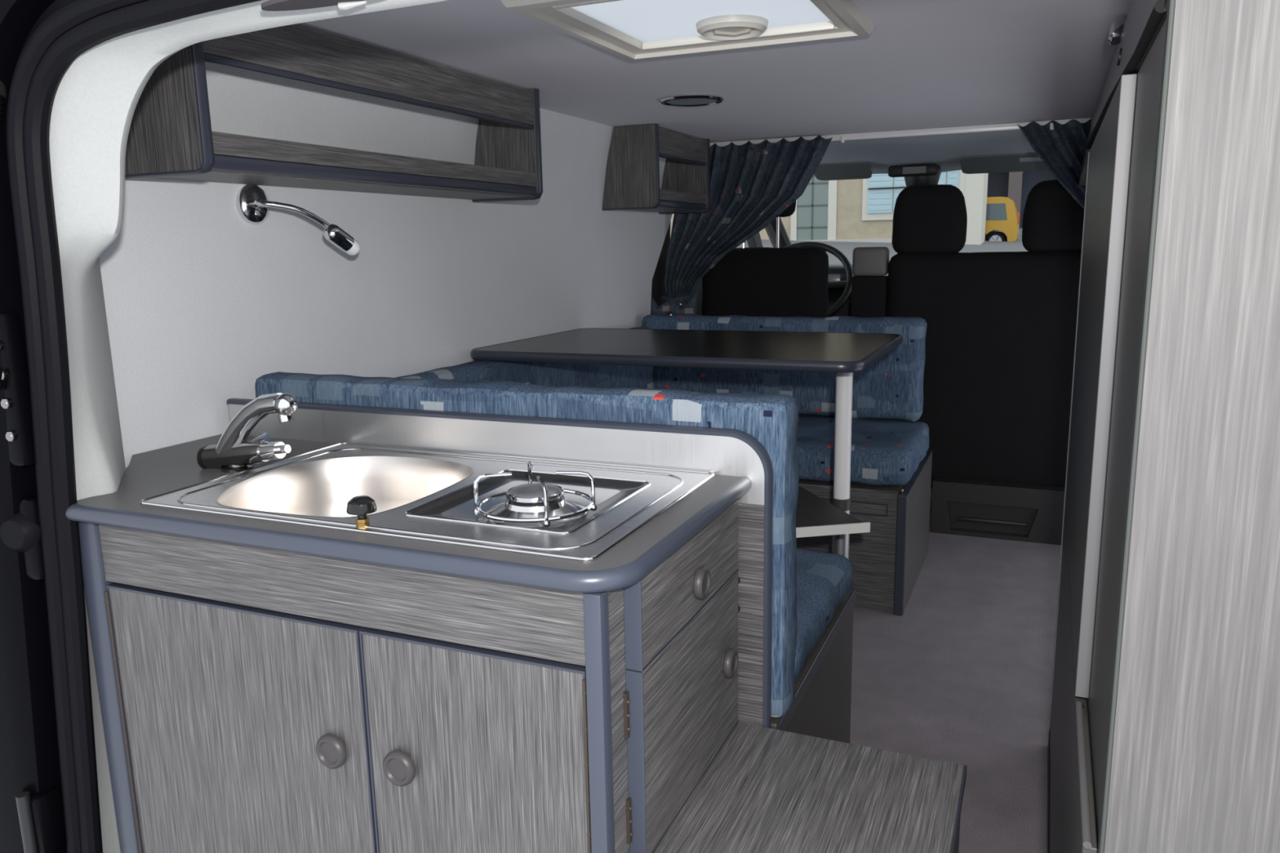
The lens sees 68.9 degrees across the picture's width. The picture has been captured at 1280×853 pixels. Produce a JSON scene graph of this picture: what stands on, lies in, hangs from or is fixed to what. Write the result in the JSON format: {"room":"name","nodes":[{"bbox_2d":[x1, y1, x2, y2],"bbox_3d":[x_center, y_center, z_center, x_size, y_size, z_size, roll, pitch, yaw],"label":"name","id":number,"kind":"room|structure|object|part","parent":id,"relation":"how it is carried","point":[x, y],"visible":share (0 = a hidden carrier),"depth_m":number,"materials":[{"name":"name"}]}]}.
{"room":"vehicle interior","nodes":[
{"label":"vehicle interior","id":0,"kind":"room"},
{"bbox_2d":[98,61,671,468],"bbox_3d":[-0.370,-0.122,2.367,0.075,1.360,2.570,4,12,23],"label":"wall","id":1,"kind":"structure","parent":0,"point":[203,302],"depth_m":1.83,"materials":[{"name":"white plastic"}]},
{"bbox_2d":[0,311,35,466],"bbox_3d":[-0.773,-0.045,1.131,0.057,0.190,0.039,4,12,23],"label":"door latch","id":2,"kind":"object","parent":1,"relation":"in","point":[16,402],"depth_m":1.12,"materials":[{"name":"black paint"}]},
{"bbox_2d":[0,495,44,580],"bbox_3d":[-0.780,0.140,1.177,0.076,0.110,0.040,1,11,12],"label":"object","id":3,"kind":"object","parent":1,"relation":"attached to","point":[20,532],"visible":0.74,"depth_m":1.16,"materials":[{"name":"black plastic"}]},
{"bbox_2d":[0,0,75,852],"bbox_3d":[-0.367,0.039,0.981,1.547,1.616,0.066,4,12,23],"label":"van door","id":4,"kind":"structure","parent":1,"relation":"attached to","point":[29,756],"depth_m":1.19,"materials":[{"name":"black paint"}]},
{"bbox_2d":[15,786,66,852],"bbox_3d":[-0.817,0.529,1.260,0.060,0.095,0.049,4,12,23],"label":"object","id":5,"kind":"object","parent":1,"relation":"attached to","point":[41,815],"visible":0.87,"depth_m":1.24,"materials":[{"name":"black paint"}]},
{"bbox_2d":[6,0,261,852],"bbox_3d":[-0.225,0.193,0.959,1.250,1.320,0.030,4,12,23],"label":"seal","id":6,"kind":"object","parent":1,"relation":"attached to","point":[79,26],"visible":1,"depth_m":1.10,"materials":[{"name":"black rubber"}]},
{"bbox_2d":[48,0,447,852],"bbox_3d":[-0.215,0.141,1.070,1.326,1.377,0.206,4,12,23],"label":"trim","id":7,"kind":"structure","parent":1,"relation":"attached to","point":[96,99],"depth_m":1.10,"materials":[{"name":"plastic"}]},
{"bbox_2d":[235,184,359,255],"bbox_3d":[-0.595,-0.359,1.623,0.194,0.125,0.101,-3,11,-8],"label":"reading lamp","id":8,"kind":"object","parent":1,"relation":"attached to","point":[254,205],"visible":1,"depth_m":1.62,"materials":[{"name":"silver metal"}]},
{"bbox_2d":[261,0,363,11],"bbox_3d":[-0.297,-0.402,0.875,0.150,0.004,0.036,4,12,23],"label":"grip","id":9,"kind":"object","parent":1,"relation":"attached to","point":[270,5],"visible":1,"depth_m":0.89,"materials":[{"name":"grey plastic"}]},
{"bbox_2d":[337,0,366,9],"bbox_3d":[-0.272,-0.400,0.882,0.029,0.008,0.009,4,12,23],"label":"tab","id":10,"kind":"object","parent":9,"relation":"hanging from","point":[348,5],"visible":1,"depth_m":0.88,"materials":[{"name":"white plastic"}]},
{"bbox_2d":[124,23,542,202],"bbox_3d":[-0.504,-0.569,1.759,0.187,0.245,0.967,4,12,23],"label":"wall shelf","id":11,"kind":"object","parent":1,"relation":"attached to","point":[171,136],"visible":0.92,"depth_m":1.55,"materials":[{"name":"laminate"}]},
{"bbox_3d":[-0.695,-0.485,1.333,0.181,0.240,0.016,4,12,23],"label":"panel","id":12,"kind":"part","parent":11,"relation":"part of","materials":[{"name":"laminate"}]},
{"bbox_3d":[-0.433,-0.643,1.713,0.011,0.073,0.930,4,12,23],"label":"rail","id":13,"kind":"part","parent":11,"relation":"part of","materials":[{"name":"laminate"}]},
{"bbox_3d":[-0.430,-0.487,1.743,0.011,0.031,0.930,4,12,23],"label":"rail","id":14,"kind":"part","parent":11,"relation":"part of","materials":[{"name":"laminate"}]},
{"bbox_3d":[-0.318,-0.657,2.187,0.181,0.240,0.016,4,12,23],"label":"panel","id":15,"kind":"part","parent":11,"relation":"part of","materials":[{"name":"laminate"}]},
{"bbox_2d":[602,124,710,213],"bbox_3d":[0.062,-0.826,3.042,0.187,0.245,0.480,4,12,23],"label":"wall shelf","id":16,"kind":"object","parent":1,"relation":"attached to","point":[632,179],"visible":1,"depth_m":2.86,"materials":[{"name":"laminate"}]},
{"bbox_3d":[-0.032,-0.787,2.835,0.181,0.240,0.016,4,12,23],"label":"panel","id":17,"kind":"part","parent":16,"relation":"part of","materials":[{"name":"laminate"}]},
{"bbox_3d":[0.133,-0.900,2.996,0.011,0.073,0.443,4,12,23],"label":"rail","id":18,"kind":"part","parent":16,"relation":"part of","materials":[{"name":"laminate"}]},
{"bbox_3d":[0.136,-0.745,3.026,0.011,0.031,0.443,4,12,23],"label":"rail","id":19,"kind":"part","parent":16,"relation":"part of","materials":[{"name":"laminate"}]},
{"bbox_3d":[0.151,-0.870,3.251,0.181,0.240,0.016,4,12,23],"label":"panel","id":20,"kind":"part","parent":16,"relation":"part of","materials":[{"name":"laminate"}]},
{"bbox_2d":[651,220,671,305],"bbox_3d":[0.053,-0.342,3.465,0.025,1.360,0.340,4,12,23],"label":"trim","id":21,"kind":"structure","parent":1,"relation":"attached to","point":[658,287],"depth_m":3.46,"materials":[{"name":"grey plastic"}]},
{"bbox_2d":[680,231,763,315],"bbox_3d":[0.391,-0.467,4.085,0.040,1.360,1.070,4,12,23],"label":"door","id":22,"kind":"structure","parent":1,"relation":"in","point":[755,241],"depth_m":3.68,"materials":[{"name":"grey plastic"}]},
{"bbox_2d":[813,161,871,180],"bbox_3d":[0.833,-1.068,3.857,0.230,0.082,0.172,4,12,23],"label":"sun visor","id":23,"kind":"object","parent":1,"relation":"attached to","point":[851,170],"visible":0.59,"depth_m":3.85,"materials":[{"name":"grey plastic"}]},
{"bbox_2d":[888,163,941,186],"bbox_3d":[1.124,-1.008,3.807,0.200,0.110,0.163,4,12,23],"label":"mirror","id":24,"kind":"object","parent":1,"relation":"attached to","point":[927,174],"visible":0.87,"depth_m":3.74,"materials":[{"name":"grey plastic"}]},
{"bbox_2d":[902,165,926,173],"bbox_3d":[1.096,-1.025,3.727,0.090,0.027,0.004,4,12,23],"label":"mirror glass","id":25,"kind":"object","parent":24,"relation":"attached to","point":[906,169],"depth_m":3.73,"materials":[{"name":"grey mirror"}]},
{"bbox_2d":[812,129,1035,177],"bbox_3d":[1.101,-1.033,3.502,1.715,0.099,0.950,4,12,23],"label":"trim","id":26,"kind":"structure","parent":1,"relation":"attached to","point":[946,151],"depth_m":3.45,"materials":[{"name":"grey plastic"}]},
{"bbox_2d":[960,151,1048,173],"bbox_3d":[1.413,-1.031,3.608,0.325,0.082,0.172,4,12,23],"label":"sun visor","id":27,"kind":"object","parent":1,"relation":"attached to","point":[1020,162],"visible":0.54,"depth_m":3.61,"materials":[{"name":"grey plastic"}]},
{"bbox_2d":[295,0,1132,142],"bbox_3d":[0.399,-0.756,1.906,1.715,0.030,2.580,4,12,23],"label":"ceiling","id":28,"kind":"structure","parent":0,"point":[923,64],"depth_m":1.93,"materials":[{"name":"grey fabric"}]},
{"bbox_2d":[501,0,874,60],"bbox_3d":[0.097,-0.648,1.464,0.455,0.029,0.454,4,12,23],"label":"roof hatch","id":29,"kind":"object","parent":28,"relation":"attached to","point":[629,29],"visible":1,"depth_m":1.51,"materials":[{"name":"white plastic"}]},
{"bbox_3d":[0.153,-0.662,1.550,0.120,0.016,0.120,4,12,23],"label":"handle","id":30,"kind":"part","parent":29,"relation":"part of","materials":[{"name":"white plastic"}]},
{"bbox_2d":[659,93,724,106],"bbox_3d":[0.128,-0.811,2.320,0.160,0.009,0.160,4,12,23],"label":"recessed light","id":31,"kind":"object","parent":28,"relation":"in","point":[695,99],"visible":1,"depth_m":2.30,"materials":[{"name":"silver metal"}]},
{"bbox_3d":[0.128,-0.810,2.320,0.128,0.002,0.128,-3,11,-8],"label":"glass","id":32,"kind":"part","parent":31,"relation":"part of","materials":[{"name":"grey"}]},
{"bbox_2d":[710,117,1092,146],"bbox_3d":[0.910,-0.950,3.024,1.620,0.029,0.028,4,12,23],"label":"rail","id":33,"kind":"object","parent":28,"relation":"attached to","point":[1014,126],"visible":0.41,"depth_m":3.03,"materials":[{"name":"white metal"}]},
{"bbox_2d":[650,135,832,315],"bbox_3d":[0.329,-0.677,3.264,0.657,0.631,0.121,4,12,23],"label":"curtain","id":34,"kind":"object","parent":33,"relation":"hanging from","point":[752,184],"visible":0.91,"depth_m":3.26,"materials":[{"name":"blue fabric"}]},
{"bbox_2d":[1017,118,1092,208],"bbox_3d":[1.406,-0.651,2.825,0.518,0.558,0.064,4,12,23],"label":"curtain","id":35,"kind":"object","parent":33,"relation":"hanging from","point":[1061,148],"visible":0.12,"depth_m":2.84,"materials":[{"name":"blue fabric"}]},
{"bbox_2d":[849,488,1062,852],"bbox_3d":[0.613,0.528,2.620,1.795,0.050,3.690,4,12,23],"label":"floor","id":36,"kind":"structure","parent":0,"point":[963,677],"depth_m":2.18,"materials":[{"name":"grey carpet"}]},
{"bbox_2d":[78,500,740,852],"bbox_3d":[-0.279,0.437,1.259,0.765,0.677,0.396,4,12,23],"label":"base cabinet","id":37,"kind":"object","parent":36,"relation":"on","point":[253,700],"visible":0.97,"depth_m":1.05,"materials":[{"name":"laminate"}]},
{"bbox_3d":[-0.686,0.449,1.239,0.035,0.677,0.020,4,12,23],"label":"edge post","id":38,"kind":"part","parent":37,"relation":"part of","materials":[{"name":"grey"}]},
{"bbox_3d":[-0.484,0.478,1.159,0.394,0.538,0.014,4,12,23],"label":"door","id":39,"kind":"part","parent":37,"relation":"part of","materials":[{"name":"laminate"}]},
{"bbox_3d":[-0.352,0.371,1.065,0.041,0.041,0.013,4,12,23],"label":"knob","id":40,"kind":"part","parent":37,"relation":"part of","materials":[{"name":"grey plastic"}]},
{"bbox_3d":[-0.362,0.175,1.044,0.680,0.079,0.014,4,12,23],"label":"panel","id":41,"kind":"part","parent":37,"relation":"part of","materials":[{"name":"laminate"}]},
{"bbox_3d":[-0.265,0.376,1.028,0.041,0.041,0.013,4,12,23],"label":"knob","id":42,"kind":"part","parent":37,"relation":"part of","materials":[{"name":"grey plastic"}]},
{"bbox_2d":[65,434,751,592],"bbox_3d":[-0.366,0.087,1.224,0.937,0.022,0.413,4,12,23],"label":"countertop","id":43,"kind":"structure","parent":37,"relation":"on","point":[153,473],"depth_m":1.02,"materials":[{"name":"grey"}]},
{"bbox_2d":[196,392,297,472],"bbox_3d":[-0.547,0.009,1.307,0.175,0.119,0.044,4,12,23],"label":"faucet","id":44,"kind":"object","parent":43,"relation":"on","point":[232,453],"visible":1,"depth_m":1.29,"materials":[{"name":"silver metal"}]},
{"bbox_3d":[-0.544,0.000,1.303,0.124,0.100,0.033,4,12,23],"label":"spout","id":45,"kind":"part","parent":44,"relation":"part of","materials":[{"name":"silver metal"}]},
{"bbox_3d":[-0.505,0.034,1.294,0.047,0.028,0.025,4,12,23],"label":"lever","id":46,"kind":"part","parent":44,"relation":"part of","materials":[{"name":"silver metal"}]},
{"bbox_2d":[139,442,714,561],"bbox_3d":[-0.259,0.115,1.203,0.628,0.166,0.376,4,12,23],"label":"sink","id":47,"kind":"object","parent":43,"relation":"in","point":[574,510],"depth_m":1.18,"materials":[{"name":"silver metal"}]},
{"bbox_3d":[-0.386,0.131,1.246,0.295,0.119,0.301,4,12,23],"label":"bowl","id":48,"kind":"part","parent":47,"relation":"part of","materials":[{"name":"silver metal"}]},
{"bbox_3d":[-0.307,0.094,1.029,0.033,0.034,0.033,4,12,23],"label":"gas knob","id":49,"kind":"part","parent":47,"relation":"part of","materials":[{"name":"black plastic"}]},
{"bbox_2d":[404,469,650,533],"bbox_3d":[-0.129,0.087,1.135,0.220,0.002,0.236,4,12,23],"label":"cooktop","id":50,"kind":"object","parent":47,"relation":"in","point":[577,512],"depth_m":1.10,"materials":[{"name":"grey metal"}]},
{"bbox_3d":[-0.122,0.092,1.089,0.120,0.017,0.120,4,12,23],"label":"burner","id":51,"kind":"part","parent":47,"relation":"part of","materials":[{"name":"silver metal"}]},
{"bbox_3d":[-0.172,0.497,1.025,0.272,0.538,0.014,4,12,23],"label":"door","id":52,"kind":"part","parent":37,"relation":"part of","materials":[{"name":"laminate"}]},
{"bbox_3d":[-0.036,0.490,0.960,0.020,0.677,0.020,4,12,23],"label":"edge post","id":53,"kind":"part","parent":37,"relation":"part of","materials":[{"name":"grey"}]},
{"bbox_3d":[0.039,0.456,1.130,0.018,0.676,0.380,4,12,23],"label":"panel","id":54,"kind":"part","parent":37,"relation":"part of","materials":[{"name":"laminate"}]},
{"bbox_3d":[0.061,0.326,1.113,0.017,0.214,0.322,4,12,23],"label":"door","id":55,"kind":"part","parent":37,"relation":"part of","materials":[{"name":"laminate"}]},
{"bbox_3d":[0.058,0.170,1.083,0.017,0.096,0.322,4,12,23],"label":"drawer","id":56,"kind":"part","parent":37,"relation":"part of","materials":[{"name":"laminate"}]},
{"bbox_3d":[0.071,0.181,1.081,0.013,0.038,0.038,4,12,23],"label":"knob","id":57,"kind":"part","parent":37,"relation":"part of","materials":[{"name":"grey plastic"}]},
{"bbox_3d":[0.116,0.306,1.205,0.013,0.038,0.038,4,12,23],"label":"knob","id":58,"kind":"part","parent":37,"relation":"part of","materials":[{"name":"grey plastic"}]},
{"bbox_2d":[226,398,773,728],"bbox_3d":[-0.254,0.353,1.468,0.944,0.761,0.019,4,12,23],"label":"partition panel","id":59,"kind":"object","parent":36,"relation":"on","point":[717,451],"visible":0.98,"depth_m":1.29,"materials":[{"name":"laminate"}]},
{"bbox_3d":[-0.265,0.033,1.401,0.934,0.089,0.001,4,12,23],"label":"splash plate","id":60,"kind":"part","parent":59,"relation":"part of","materials":[{"name":"silver metal"}]},
{"bbox_2d":[470,328,902,559],"bbox_3d":[0.141,0.163,2.410,0.945,0.765,0.637,4,12,23],"label":"dining table","id":61,"kind":"object","parent":36,"relation":"on","point":[843,354],"visible":0.91,"depth_m":2.14,"materials":[{"name":"black laminate"}]},
{"bbox_3d":[0.460,0.009,2.111,0.037,0.317,0.037,4,12,23],"label":"leg","id":62,"kind":"part","parent":61,"relation":"part of","materials":[{"name":"white metal"}]},
{"bbox_2d":[702,200,828,415],"bbox_3d":[0.544,-0.349,3.696,0.484,1.269,0.514,4,12,23],"label":"seat","id":63,"kind":"object","parent":36,"relation":"on","point":[778,281],"visible":0.13,"depth_m":3.41,"materials":[{"name":"black fabric"}]},
{"bbox_3d":[0.466,-0.383,3.507,0.484,0.573,0.125,4,12,23],"label":"backrest","id":64,"kind":"part","parent":63,"relation":"part of","materials":[{"name":"black fabric"}]},
{"bbox_3d":[0.508,-0.714,3.422,0.012,0.150,0.013,4,12,23],"label":"post","id":65,"kind":"part","parent":63,"relation":"part of","materials":[{"name":"silver metal"}]},
{"bbox_2d":[653,722,967,852],"bbox_3d":[0.197,0.625,1.100,0.312,0.350,0.381,4,12,23],"label":"storage box","id":66,"kind":"object","parent":36,"relation":"on","point":[766,790],"visible":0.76,"depth_m":1.11,"materials":[{"name":"laminate"}]},
{"bbox_2d":[771,588,855,743],"bbox_3d":[-0.137,0.504,1.776,0.972,0.345,0.565,4,12,23],"label":"bench base","id":67,"kind":"object","parent":36,"relation":"on","point":[820,706],"visible":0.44,"depth_m":1.62,"materials":[{"name":"laminate"}]},
{"bbox_2d":[255,371,799,717],"bbox_3d":[-0.214,0.157,1.462,0.930,0.457,0.078,4,12,23],"label":"backrest cushion","id":68,"kind":"object","parent":67,"relation":"on","point":[772,420],"visible":0.27,"depth_m":1.30,"materials":[{"name":"blue fabric"}]},
{"bbox_2d":[794,548,853,680],"bbox_3d":[-0.131,0.289,1.750,0.981,0.088,0.466,4,12,23],"label":"seat cushion","id":69,"kind":"object","parent":67,"relation":"on","point":[824,580],"visible":0.07,"depth_m":1.58,"materials":[{"name":"blue fabric"}]},
{"bbox_2d":[795,485,870,537],"bbox_3d":[0.236,0.175,2.027,0.351,0.020,0.428,-4,11,-14],"label":"board","id":70,"kind":"object","parent":69,"relation":"on","point":[815,517],"visible":0.31,"depth_m":1.89,"materials":[{"name":"grey"}]},
{"bbox_2d":[827,263,888,316],"bbox_3d":[1.415,-0.308,4.359,1.630,0.905,0.780,4,12,23],"label":"dashboard","id":71,"kind":"object","parent":36,"relation":"on","point":[836,272],"visible":0.08,"depth_m":4.12,"materials":[{"name":"black plastic"}]},
{"bbox_2d":[783,241,853,316],"bbox_3d":[0.681,-0.604,3.946,0.440,0.351,0.285,4,12,23],"label":"steering wheel","id":72,"kind":"object","parent":71,"relation":"attached to","point":[835,251],"visible":0.32,"depth_m":3.89,"materials":[{"name":"black plastic"}]},
{"bbox_2d":[795,449,932,615],"bbox_3d":[0.384,0.263,2.959,0.968,0.351,0.586,4,12,23],"label":"bench base","id":73,"kind":"object","parent":36,"relation":"on","point":[887,561],"visible":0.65,"depth_m":2.56,"materials":[{"name":"laminate"}]},
{"bbox_2d":[796,414,928,485],"bbox_3d":[0.374,0.046,2.899,0.974,0.113,0.510,4,12,23],"label":"seat cushion","id":74,"kind":"object","parent":73,"relation":"on","point":[884,451],"visible":0.37,"depth_m":2.59,"materials":[{"name":"blue fabric"}]},
{"bbox_2d":[395,326,653,388],"bbox_3d":[-0.312,-0.051,2.426,0.083,0.284,1.654,4,12,23],"label":"cushion","id":75,"kind":"object","parent":74,"relation":"on","point":[544,374],"visible":0.15,"depth_m":2.48,"materials":[{"name":"blue fabric"}]},
{"bbox_2d":[641,314,927,421],"bbox_3d":[0.445,-0.202,3.047,0.933,0.323,0.108,4,12,23],"label":"backrest cushion","id":76,"kind":"object","parent":74,"relation":"on","point":[891,387],"visible":0.5,"depth_m":2.94,"materials":[{"name":"blue fabric"}]},
{"bbox_3d":[0.820,0.297,2.779,0.020,0.336,0.576,4,12,23],"label":"panel","id":77,"kind":"part","parent":73,"relation":"part of","materials":[{"name":"laminate"}]},
{"bbox_2d":[850,246,888,317],"bbox_3d":[0.822,-0.148,3.372,0.118,0.985,0.085,4,12,23],"label":"block","id":78,"kind":"object","parent":36,"relation":"on","point":[869,264],"visible":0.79,"depth_m":3.27,"materials":[{"name":"black plastic"}]},
{"bbox_2d":[886,179,1084,545],"bbox_3d":[1.364,-0.251,3.314,0.909,1.189,0.588,4,12,23],"label":"seat","id":79,"kind":"object","parent":36,"relation":"on","point":[1001,333],"visible":0.56,"depth_m":3.15,"materials":[{"name":"black fabric"}]},
{"bbox_3d":[1.300,-0.174,3.176,0.909,0.838,0.126,4,12,23],"label":"backrest","id":80,"kind":"part","parent":79,"relation":"part of","materials":[{"name":"black fabric"}]},
{"bbox_2d":[1046,0,1279,852],"bbox_3d":[0.752,0.092,1.163,0.374,1.352,1.139,4,12,23],"label":"cabinet","id":81,"kind":"object","parent":36,"relation":"on","point":[1163,736],"visible":1,"depth_m":0.69,"materials":[{"name":"laminate"}]},
{"bbox_3d":[0.425,0.326,0.896,0.007,0.007,0.262,4,12,23],"label":"rail","id":82,"kind":"part","parent":81,"relation":"part of","materials":[{"name":"grey plastic"}]},
{"bbox_3d":[0.643,-0.099,1.336,0.013,0.641,0.843,4,12,23],"label":"door","id":83,"kind":"part","parent":81,"relation":"part of","materials":[{"name":"grey laminate"}]},
{"bbox_3d":[1.225,-0.029,1.721,0.030,1.360,2.680,4,12,23],"label":"wall","id":84,"kind":"structure","parent":0,"visible":0},
{"bbox_2d":[1078,0,1168,185],"bbox_3d":[1.003,-0.597,1.660,0.375,0.197,2.400,4,12,23],"label":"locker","id":85,"kind":"object","parent":84,"relation":"attached to","point":[1134,38],"visible":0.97,"depth_m":1.15,"materials":[{"name":"grey laminate"}]},
{"bbox_3d":[0.779,-0.644,1.527,0.022,0.037,0.036,4,12,23],"label":"push knob","id":86,"kind":"part","parent":85,"relation":"part of","materials":[{"name":"silver metal"}]},
{"label":"outside","id":87,"kind":"structure","parent":0,"visible":0},
{"bbox_2d":[670,227,1027,315],"bbox_3d":[12.940,-6.364,29.241,48.000,4.662,54.800,4,12,23],"label":"road","id":88,"kind":"structure","parent":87,"point":[846,248],"depth_m":28.08,"materials":[{"name":"grey asphalt"}]},
{"bbox_2d":[670,169,988,244],"bbox_3d":[4.324,-9.823,31.514,14.000,8.820,2.145,4,12,23],"label":"house","id":89,"kind":"structure","parent":88,"relation":"on","point":[856,210],"depth_m":29.94,"materials":[{"name":"beige paint"}]},
{"bbox_3d":[5.638,-7.338,30.458,1.010,4.090,0.040,4,12,23],"label":"door","id":90,"kind":"part","parent":89,"relation":"part of","materials":[{"name":"grey"}]},
{"bbox_3d":[5.666,-7.388,30.427,1.500,4.400,0.065,4,12,23],"label":"door frame","id":91,"kind":"part","parent":89,"relation":"part of","materials":[{"name":"beige stone"}]},
{"bbox_2d":[866,173,893,213],"bbox_3d":[7.583,-7.858,29.395,0.775,2.200,0.070,4,12,23],"label":"shutter","id":92,"kind":"object","parent":89,"relation":"hanging from","point":[879,186],"depth_m":29.46,"materials":[{"name":"teal"}]},
{"bbox_3d":[7.931,-7.476,29.228,1.550,0.043,0.050,4,12,23],"label":"rail","id":93,"kind":"part","parent":89,"relation":"part of","materials":[{"name":"grey plastic"}]},
{"bbox_2d":[893,177,906,212],"bbox_3d":[8.331,-7.811,29.074,0.775,2.200,0.070,4,12,23],"label":"shutter","id":94,"kind":"object","parent":89,"relation":"hanging from","point":[899,183],"depth_m":29.21,"materials":[{"name":"teal"}]},
{"bbox_2d":[985,196,1019,241],"bbox_3d":[10.662,-6.797,31.516,4.020,1.720,1.680,4,12,23],"label":"car","id":95,"kind":"object","parent":88,"relation":"on","point":[1002,214],"visible":0.36,"depth_m":30.17,"materials":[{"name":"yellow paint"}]},
{"bbox_2d":[1016,212,1019,223],"bbox_3d":[12.166,-6.718,30.079,0.120,0.350,0.180,4,12,23],"label":"tail light","id":96,"kind":"object","parent":95,"relation":"attached to","point":[1017,213],"depth_m":29.99,"materials":[{"name":"orange"}]},
{"bbox_2d":[1017,228,1022,237],"bbox_3d":[15.101,-6.776,32.417,3.720,1.250,1.620,4,12,23],"label":"car","id":97,"kind":"object","parent":88,"relation":"on","point":[1020,229],"visible":0.02,"depth_m":32.39,"materials":[{"name":"blue paint"}]},
{"bbox_2d":[986,168,1057,227],"bbox_3d":[21.268,-11.884,37.682,20.000,9.700,5.000,4,12,23],"label":"arched building","id":98,"kind":"structure","parent":88,"relation":"on","point":[1016,186],"depth_m":38.81,"materials":[{"name":"grey stone"}]},
{"bbox_2d":[986,172,1008,197],"bbox_3d":[15.018,-9.424,39.546,1.250,4.000,0.100,4,12,23],"label":"shutter","id":99,"kind":"object","parent":98,"relation":"hanging from","point":[997,183],"depth_m":39.30,"materials":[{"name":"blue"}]},
{"bbox_2d":[1020,168,1057,227],"bbox_3d":[16.646,-9.321,38.848,1.500,4.000,0.100,4,12,23],"label":"shutter","id":100,"kind":"object","parent":98,"relation":"hanging from","point":[1030,179],"depth_m":38.79,"materials":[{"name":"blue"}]},
{"bbox_3d":[1.595,-0.364,4.752,1.715,0.860,0.050,4,12,23],"label":"wall","id":101,"kind":"structure","parent":0,"visible":0},
{"bbox_2d":[764,217,791,247],"bbox_3d":[0.670,-0.971,4.610,0.090,0.534,0.824,4,12,23],"label":"trim","id":102,"kind":"structure","parent":101,"relation":"attached to","point":[771,229],"depth_m":4.59,"materials":[{"name":"grey plastic"}]}
]}

